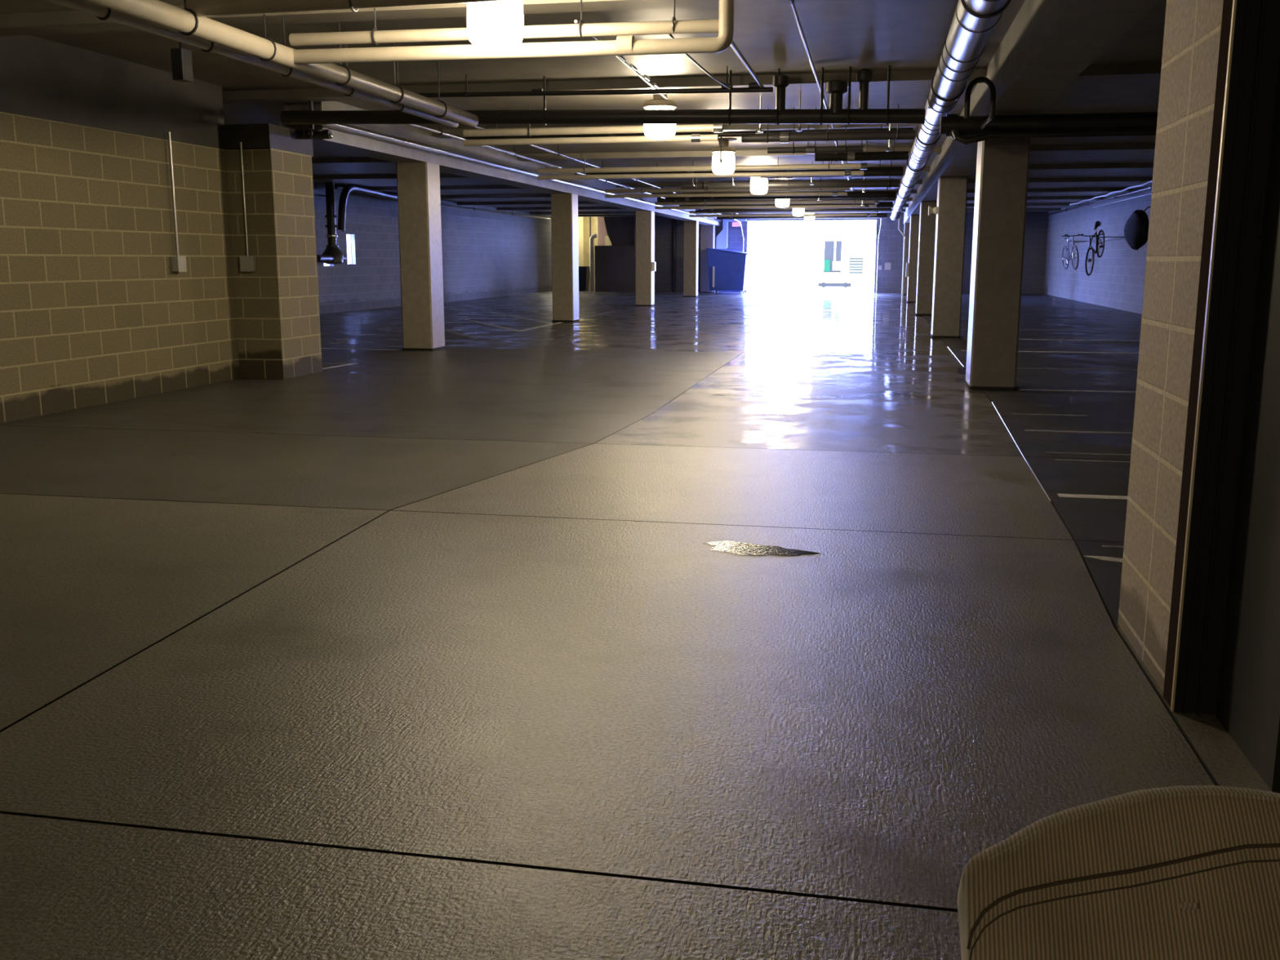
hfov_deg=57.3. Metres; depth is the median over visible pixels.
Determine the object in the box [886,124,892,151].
sprinkler head
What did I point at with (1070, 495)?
stall line
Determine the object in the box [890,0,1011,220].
pipe
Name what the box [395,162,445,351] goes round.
concrete column
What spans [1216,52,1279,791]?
door
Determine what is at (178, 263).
outlet box
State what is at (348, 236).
window
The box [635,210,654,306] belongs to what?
concrete column
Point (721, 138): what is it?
sprinkler head
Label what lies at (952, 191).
concrete column
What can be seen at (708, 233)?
concrete column
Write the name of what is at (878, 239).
door track
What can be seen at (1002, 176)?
concrete column
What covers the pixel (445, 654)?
floor
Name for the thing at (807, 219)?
ceiling lamp
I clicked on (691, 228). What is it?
concrete column
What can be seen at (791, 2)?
pipe
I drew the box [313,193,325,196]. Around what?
pipe
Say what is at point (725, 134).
pipe
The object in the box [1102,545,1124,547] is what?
stall line
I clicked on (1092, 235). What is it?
hook
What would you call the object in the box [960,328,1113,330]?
stall line
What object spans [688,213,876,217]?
pipe
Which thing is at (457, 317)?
stall line
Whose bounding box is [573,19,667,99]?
pipe
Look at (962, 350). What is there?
stall line
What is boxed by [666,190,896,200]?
pipe
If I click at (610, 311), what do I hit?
stall line
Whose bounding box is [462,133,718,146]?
pipe
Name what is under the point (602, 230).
wall
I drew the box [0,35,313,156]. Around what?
concrete beam
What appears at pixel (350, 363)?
stall line
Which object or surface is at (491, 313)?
stall line
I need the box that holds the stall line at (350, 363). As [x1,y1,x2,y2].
[322,363,356,368]
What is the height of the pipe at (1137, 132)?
0.147 m
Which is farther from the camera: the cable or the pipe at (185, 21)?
the cable
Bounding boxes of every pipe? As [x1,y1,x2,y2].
[46,0,458,128]
[84,0,478,127]
[185,0,517,17]
[280,65,925,125]
[288,0,719,46]
[288,110,720,222]
[293,0,733,64]
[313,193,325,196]
[406,124,736,219]
[417,66,773,97]
[440,204,551,219]
[462,106,723,137]
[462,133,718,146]
[464,124,913,139]
[474,124,739,213]
[537,152,867,173]
[537,170,863,179]
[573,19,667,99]
[585,160,902,174]
[589,216,591,238]
[589,233,597,291]
[604,177,849,193]
[604,191,847,197]
[654,200,879,205]
[654,204,876,208]
[657,186,894,203]
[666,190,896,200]
[668,34,731,89]
[671,218,675,292]
[679,201,893,209]
[681,176,899,190]
[688,210,878,213]
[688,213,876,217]
[695,207,891,213]
[716,212,887,219]
[729,40,764,88]
[741,104,915,142]
[760,156,903,178]
[767,106,862,154]
[787,0,834,128]
[814,139,908,162]
[834,141,853,191]
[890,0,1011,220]
[897,215,906,299]
[939,109,1158,136]
[949,128,1156,138]
[951,128,988,144]
[964,76,995,129]
[1042,185,1151,217]
[1093,192,1151,208]
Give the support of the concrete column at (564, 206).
on the floor at (445, 654)
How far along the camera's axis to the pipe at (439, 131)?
16.81 m
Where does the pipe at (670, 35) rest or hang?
hanging from the ceiling beams at (66, 21)
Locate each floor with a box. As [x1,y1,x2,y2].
[0,288,1279,959]
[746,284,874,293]
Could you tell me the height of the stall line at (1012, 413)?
0.002 m
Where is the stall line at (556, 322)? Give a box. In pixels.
[516,322,561,331]
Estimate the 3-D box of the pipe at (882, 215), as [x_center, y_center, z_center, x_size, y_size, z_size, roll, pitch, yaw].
[5.526,-9.134,40.218,5.800,0.367,0.225,2,11,11]
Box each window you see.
[346,234,351,264]
[823,240,841,272]
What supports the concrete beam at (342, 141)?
attached to the ceiling
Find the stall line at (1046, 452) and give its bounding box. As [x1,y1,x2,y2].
[1045,452,1130,455]
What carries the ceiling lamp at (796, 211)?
hanging from the ceiling
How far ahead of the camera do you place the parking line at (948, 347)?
15.06 m
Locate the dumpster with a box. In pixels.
[706,248,751,293]
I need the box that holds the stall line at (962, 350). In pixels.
[961,350,1138,353]
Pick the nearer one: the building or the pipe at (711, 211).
the pipe at (711, 211)
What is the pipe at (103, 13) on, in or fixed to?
hanging from the ceiling
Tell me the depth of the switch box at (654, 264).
31.84 m
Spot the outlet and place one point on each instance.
(320, 258)
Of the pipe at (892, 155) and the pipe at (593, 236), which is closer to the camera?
the pipe at (892, 155)
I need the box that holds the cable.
[1085,237,1118,243]
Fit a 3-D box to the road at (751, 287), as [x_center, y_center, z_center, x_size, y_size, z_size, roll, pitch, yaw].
[15.209,-12.773,75.597,120.000,0.280,63.700,2,11,11]
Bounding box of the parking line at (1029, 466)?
[991,401,1052,502]
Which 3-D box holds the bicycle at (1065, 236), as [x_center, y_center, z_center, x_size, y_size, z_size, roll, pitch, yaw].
[12.617,-6.665,34.265,0.583,1.033,1.656,4,11,21]
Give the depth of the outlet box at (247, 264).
12.14 m
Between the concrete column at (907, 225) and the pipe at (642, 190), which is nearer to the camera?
the pipe at (642, 190)
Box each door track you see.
[733,218,745,292]
[875,218,881,293]
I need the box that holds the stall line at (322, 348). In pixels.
[321,347,400,350]
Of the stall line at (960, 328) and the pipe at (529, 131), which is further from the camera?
the stall line at (960, 328)
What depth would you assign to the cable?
31.09 m
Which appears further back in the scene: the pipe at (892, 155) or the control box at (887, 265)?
the control box at (887, 265)
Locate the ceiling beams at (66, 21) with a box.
[0,0,1161,214]
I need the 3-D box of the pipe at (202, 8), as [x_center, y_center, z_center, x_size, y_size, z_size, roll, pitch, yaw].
[-1.246,-2.777,6.421,2.701,0.385,0.136,2,11,11]
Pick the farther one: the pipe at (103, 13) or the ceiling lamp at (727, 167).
the ceiling lamp at (727, 167)
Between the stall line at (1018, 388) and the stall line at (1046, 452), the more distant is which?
the stall line at (1018, 388)
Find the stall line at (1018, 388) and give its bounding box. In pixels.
[1017,388,1136,392]
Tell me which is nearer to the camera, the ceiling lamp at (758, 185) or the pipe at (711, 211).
the ceiling lamp at (758, 185)
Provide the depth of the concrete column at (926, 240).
26.41 m
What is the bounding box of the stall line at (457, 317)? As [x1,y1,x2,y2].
[457,317,518,330]
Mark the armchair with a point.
(1172, 873)
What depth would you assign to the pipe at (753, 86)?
10.93 m
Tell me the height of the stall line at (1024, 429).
0.002 m
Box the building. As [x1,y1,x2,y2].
[747,220,876,284]
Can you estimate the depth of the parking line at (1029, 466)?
7.42 m
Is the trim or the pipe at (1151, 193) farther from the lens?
the pipe at (1151, 193)
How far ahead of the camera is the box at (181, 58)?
9.40 m
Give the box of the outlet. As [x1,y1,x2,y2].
[316,254,346,262]
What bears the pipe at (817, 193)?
attached to the pipe at (642, 190)
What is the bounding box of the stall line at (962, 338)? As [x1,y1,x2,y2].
[962,337,1139,341]
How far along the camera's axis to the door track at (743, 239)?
44.70 m
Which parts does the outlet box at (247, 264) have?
plate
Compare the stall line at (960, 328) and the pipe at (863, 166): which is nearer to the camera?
the pipe at (863, 166)
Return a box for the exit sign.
[732,222,740,226]
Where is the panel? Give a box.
[848,257,863,273]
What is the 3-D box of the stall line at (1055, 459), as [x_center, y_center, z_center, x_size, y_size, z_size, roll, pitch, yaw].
[2.938,-0.116,7.331,0.650,0.002,0.035,2,11,11]
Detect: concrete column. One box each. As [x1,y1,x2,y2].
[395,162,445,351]
[551,193,579,322]
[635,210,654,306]
[683,220,698,297]
[699,225,715,293]
[901,222,910,294]
[906,214,919,302]
[915,200,937,315]
[930,176,968,337]
[964,137,1030,391]
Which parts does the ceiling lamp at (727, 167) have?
glass globe, ceiling plate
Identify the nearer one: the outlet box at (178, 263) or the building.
the outlet box at (178, 263)
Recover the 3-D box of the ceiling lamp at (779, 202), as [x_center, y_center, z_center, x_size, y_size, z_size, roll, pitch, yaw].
[3.408,-6.776,28.018,0.380,0.505,0.380,2,11,11]
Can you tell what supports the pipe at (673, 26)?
hanging from the ceiling
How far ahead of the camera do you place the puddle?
5.10 m
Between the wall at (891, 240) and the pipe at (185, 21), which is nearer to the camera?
the pipe at (185, 21)
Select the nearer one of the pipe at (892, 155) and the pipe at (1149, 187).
the pipe at (892, 155)
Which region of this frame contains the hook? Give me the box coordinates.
[1092,235,1124,237]
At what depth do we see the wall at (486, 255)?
35.46 m
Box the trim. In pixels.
[1163,0,1279,715]
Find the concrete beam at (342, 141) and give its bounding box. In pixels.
[284,101,719,226]
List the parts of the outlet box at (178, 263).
plate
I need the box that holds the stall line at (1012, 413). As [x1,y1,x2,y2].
[1012,413,1088,416]
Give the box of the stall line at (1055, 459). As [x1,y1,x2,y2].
[1054,458,1130,462]
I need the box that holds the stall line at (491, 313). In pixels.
[491,312,551,323]
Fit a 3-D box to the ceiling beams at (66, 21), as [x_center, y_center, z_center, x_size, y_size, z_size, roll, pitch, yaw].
[1.351,-6.058,23.044,18.800,0.100,39.350,2,11,11]
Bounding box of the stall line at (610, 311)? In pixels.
[578,311,614,319]
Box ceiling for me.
[0,0,1166,214]
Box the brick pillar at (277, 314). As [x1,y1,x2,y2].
[226,147,322,379]
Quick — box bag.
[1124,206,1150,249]
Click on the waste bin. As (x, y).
(584, 271)
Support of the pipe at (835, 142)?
attached to the ceiling beams at (66, 21)
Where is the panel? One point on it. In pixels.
(850, 269)
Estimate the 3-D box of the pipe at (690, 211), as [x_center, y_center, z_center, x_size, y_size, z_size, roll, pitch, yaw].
[4.395,-8.383,36.127,5.800,0.332,0.110,2,11,11]
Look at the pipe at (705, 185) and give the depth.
23.11 m
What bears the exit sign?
attached to the wall at (891, 240)
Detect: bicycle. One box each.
[1062,234,1083,270]
[1077,221,1105,275]
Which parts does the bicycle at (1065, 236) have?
frame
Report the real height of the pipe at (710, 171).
0.205 m
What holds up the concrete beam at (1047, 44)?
attached to the ceiling
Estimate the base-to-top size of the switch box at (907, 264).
0.408 m
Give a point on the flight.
(620, 229)
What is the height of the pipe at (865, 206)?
0.088 m
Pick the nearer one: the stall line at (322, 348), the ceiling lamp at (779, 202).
the stall line at (322, 348)
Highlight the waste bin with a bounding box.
[578,266,589,291]
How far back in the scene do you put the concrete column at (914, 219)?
34.32 m
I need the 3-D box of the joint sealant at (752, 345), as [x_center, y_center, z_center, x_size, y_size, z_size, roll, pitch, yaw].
[0.903,-1.279,13.529,0.016,0.010,7.900,2,11,11]
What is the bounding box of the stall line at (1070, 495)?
[1057,493,1127,499]
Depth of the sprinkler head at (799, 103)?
12.30 m
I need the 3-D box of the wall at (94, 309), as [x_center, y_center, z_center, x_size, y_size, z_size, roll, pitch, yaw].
[-5.876,-0.848,4.865,0.250,2.350,15.400,2,11,11]
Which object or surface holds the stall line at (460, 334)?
on the floor at (445, 654)
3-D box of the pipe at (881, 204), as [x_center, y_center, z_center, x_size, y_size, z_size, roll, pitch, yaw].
[4.008,-7.690,32.497,5.880,0.354,0.200,2,11,11]
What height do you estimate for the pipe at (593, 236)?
2.286 m
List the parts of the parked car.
sill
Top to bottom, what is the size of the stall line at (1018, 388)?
0.002 m
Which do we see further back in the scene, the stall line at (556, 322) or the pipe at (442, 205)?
the pipe at (442, 205)
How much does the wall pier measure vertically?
2.980 m
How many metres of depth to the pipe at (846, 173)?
19.05 m
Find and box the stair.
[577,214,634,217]
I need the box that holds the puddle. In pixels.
[703,540,819,555]
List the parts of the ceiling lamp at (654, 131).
glass globe, ceiling plate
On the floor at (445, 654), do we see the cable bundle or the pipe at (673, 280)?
the pipe at (673, 280)
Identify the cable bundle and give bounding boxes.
[1069,179,1152,205]
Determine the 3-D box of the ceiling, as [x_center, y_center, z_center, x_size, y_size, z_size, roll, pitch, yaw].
[1.366,-6.307,23.072,19.200,0.400,55.700,2,11,11]
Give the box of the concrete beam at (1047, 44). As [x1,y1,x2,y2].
[903,0,1159,224]
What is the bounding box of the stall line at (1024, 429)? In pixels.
[1024,429,1133,434]
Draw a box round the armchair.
[956,785,1279,959]
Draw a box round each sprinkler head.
[718,137,723,164]
[756,97,763,132]
[795,90,802,131]
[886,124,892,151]
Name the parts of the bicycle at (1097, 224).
frame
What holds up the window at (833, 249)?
attached to the building
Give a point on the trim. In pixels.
(1249, 51)
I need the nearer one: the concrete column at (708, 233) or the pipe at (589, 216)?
the concrete column at (708, 233)
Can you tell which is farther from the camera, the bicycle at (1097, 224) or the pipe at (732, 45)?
the bicycle at (1097, 224)
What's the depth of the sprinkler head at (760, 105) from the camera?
12.79 m
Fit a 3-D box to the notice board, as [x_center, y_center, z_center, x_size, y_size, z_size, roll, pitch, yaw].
[-1.287,-9.746,47.774,0.260,0.400,0.059,2,11,11]
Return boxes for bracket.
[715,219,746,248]
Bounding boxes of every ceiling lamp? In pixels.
[466,0,524,49]
[643,93,676,139]
[711,137,736,174]
[750,177,768,194]
[775,191,789,207]
[792,208,804,216]
[804,213,814,222]
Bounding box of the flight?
[603,216,634,245]
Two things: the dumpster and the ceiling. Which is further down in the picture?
the dumpster
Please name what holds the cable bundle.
attached to the ceiling beams at (66, 21)
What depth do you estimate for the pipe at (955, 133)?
10.34 m
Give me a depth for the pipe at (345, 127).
16.62 m
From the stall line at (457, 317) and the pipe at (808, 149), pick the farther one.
the stall line at (457, 317)
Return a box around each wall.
[0,111,239,422]
[312,182,583,314]
[582,216,597,288]
[594,211,1048,293]
[597,216,612,245]
[1043,182,1151,314]
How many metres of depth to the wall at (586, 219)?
51.55 m
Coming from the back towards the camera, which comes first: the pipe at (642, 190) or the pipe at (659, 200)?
the pipe at (659, 200)
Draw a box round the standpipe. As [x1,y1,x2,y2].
[316,182,397,264]
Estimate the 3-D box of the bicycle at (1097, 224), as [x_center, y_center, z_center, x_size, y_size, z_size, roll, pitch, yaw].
[11.602,-5.845,29.581,1.585,1.360,0.599,-10,14,-42]
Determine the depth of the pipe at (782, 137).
13.51 m
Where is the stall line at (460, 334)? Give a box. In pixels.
[444,328,478,338]
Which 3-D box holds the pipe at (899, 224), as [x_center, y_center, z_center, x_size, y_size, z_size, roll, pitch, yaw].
[8.296,-7.066,37.246,0.256,2.620,0.056,2,11,11]
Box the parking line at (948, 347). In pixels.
[947,346,964,367]
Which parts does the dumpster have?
lid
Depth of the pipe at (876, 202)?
30.43 m
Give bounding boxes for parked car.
[817,277,852,288]
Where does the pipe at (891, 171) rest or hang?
hanging from the ceiling
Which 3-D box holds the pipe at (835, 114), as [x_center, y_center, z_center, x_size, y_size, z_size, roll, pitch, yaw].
[-0.506,-3.613,11.249,6.328,0.526,0.200,2,11,11]
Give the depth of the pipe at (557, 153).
18.59 m
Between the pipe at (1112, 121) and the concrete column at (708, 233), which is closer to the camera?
the pipe at (1112, 121)
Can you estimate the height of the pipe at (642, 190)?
0.332 m
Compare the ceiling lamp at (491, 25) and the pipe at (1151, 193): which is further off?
the pipe at (1151, 193)
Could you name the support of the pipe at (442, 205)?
hanging from the ceiling
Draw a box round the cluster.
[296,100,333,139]
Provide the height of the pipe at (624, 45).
0.471 m
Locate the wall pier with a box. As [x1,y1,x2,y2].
[1117,0,1223,692]
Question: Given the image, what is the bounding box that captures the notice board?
[604,235,611,245]
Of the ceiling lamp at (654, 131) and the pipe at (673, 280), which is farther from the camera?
the pipe at (673, 280)
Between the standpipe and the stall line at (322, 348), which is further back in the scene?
the standpipe
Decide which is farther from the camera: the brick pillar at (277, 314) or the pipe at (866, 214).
the pipe at (866, 214)
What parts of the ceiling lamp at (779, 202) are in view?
glass globe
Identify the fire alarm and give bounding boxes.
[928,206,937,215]
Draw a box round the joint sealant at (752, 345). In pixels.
[653,345,753,412]
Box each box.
[167,132,186,271]
[170,41,193,82]
[239,142,256,271]
[652,262,656,271]
[884,262,890,270]
[905,262,908,276]
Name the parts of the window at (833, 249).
green panel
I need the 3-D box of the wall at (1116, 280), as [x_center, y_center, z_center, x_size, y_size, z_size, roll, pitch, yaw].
[10.991,-4.590,23.086,0.200,2.980,42.150,2,11,11]

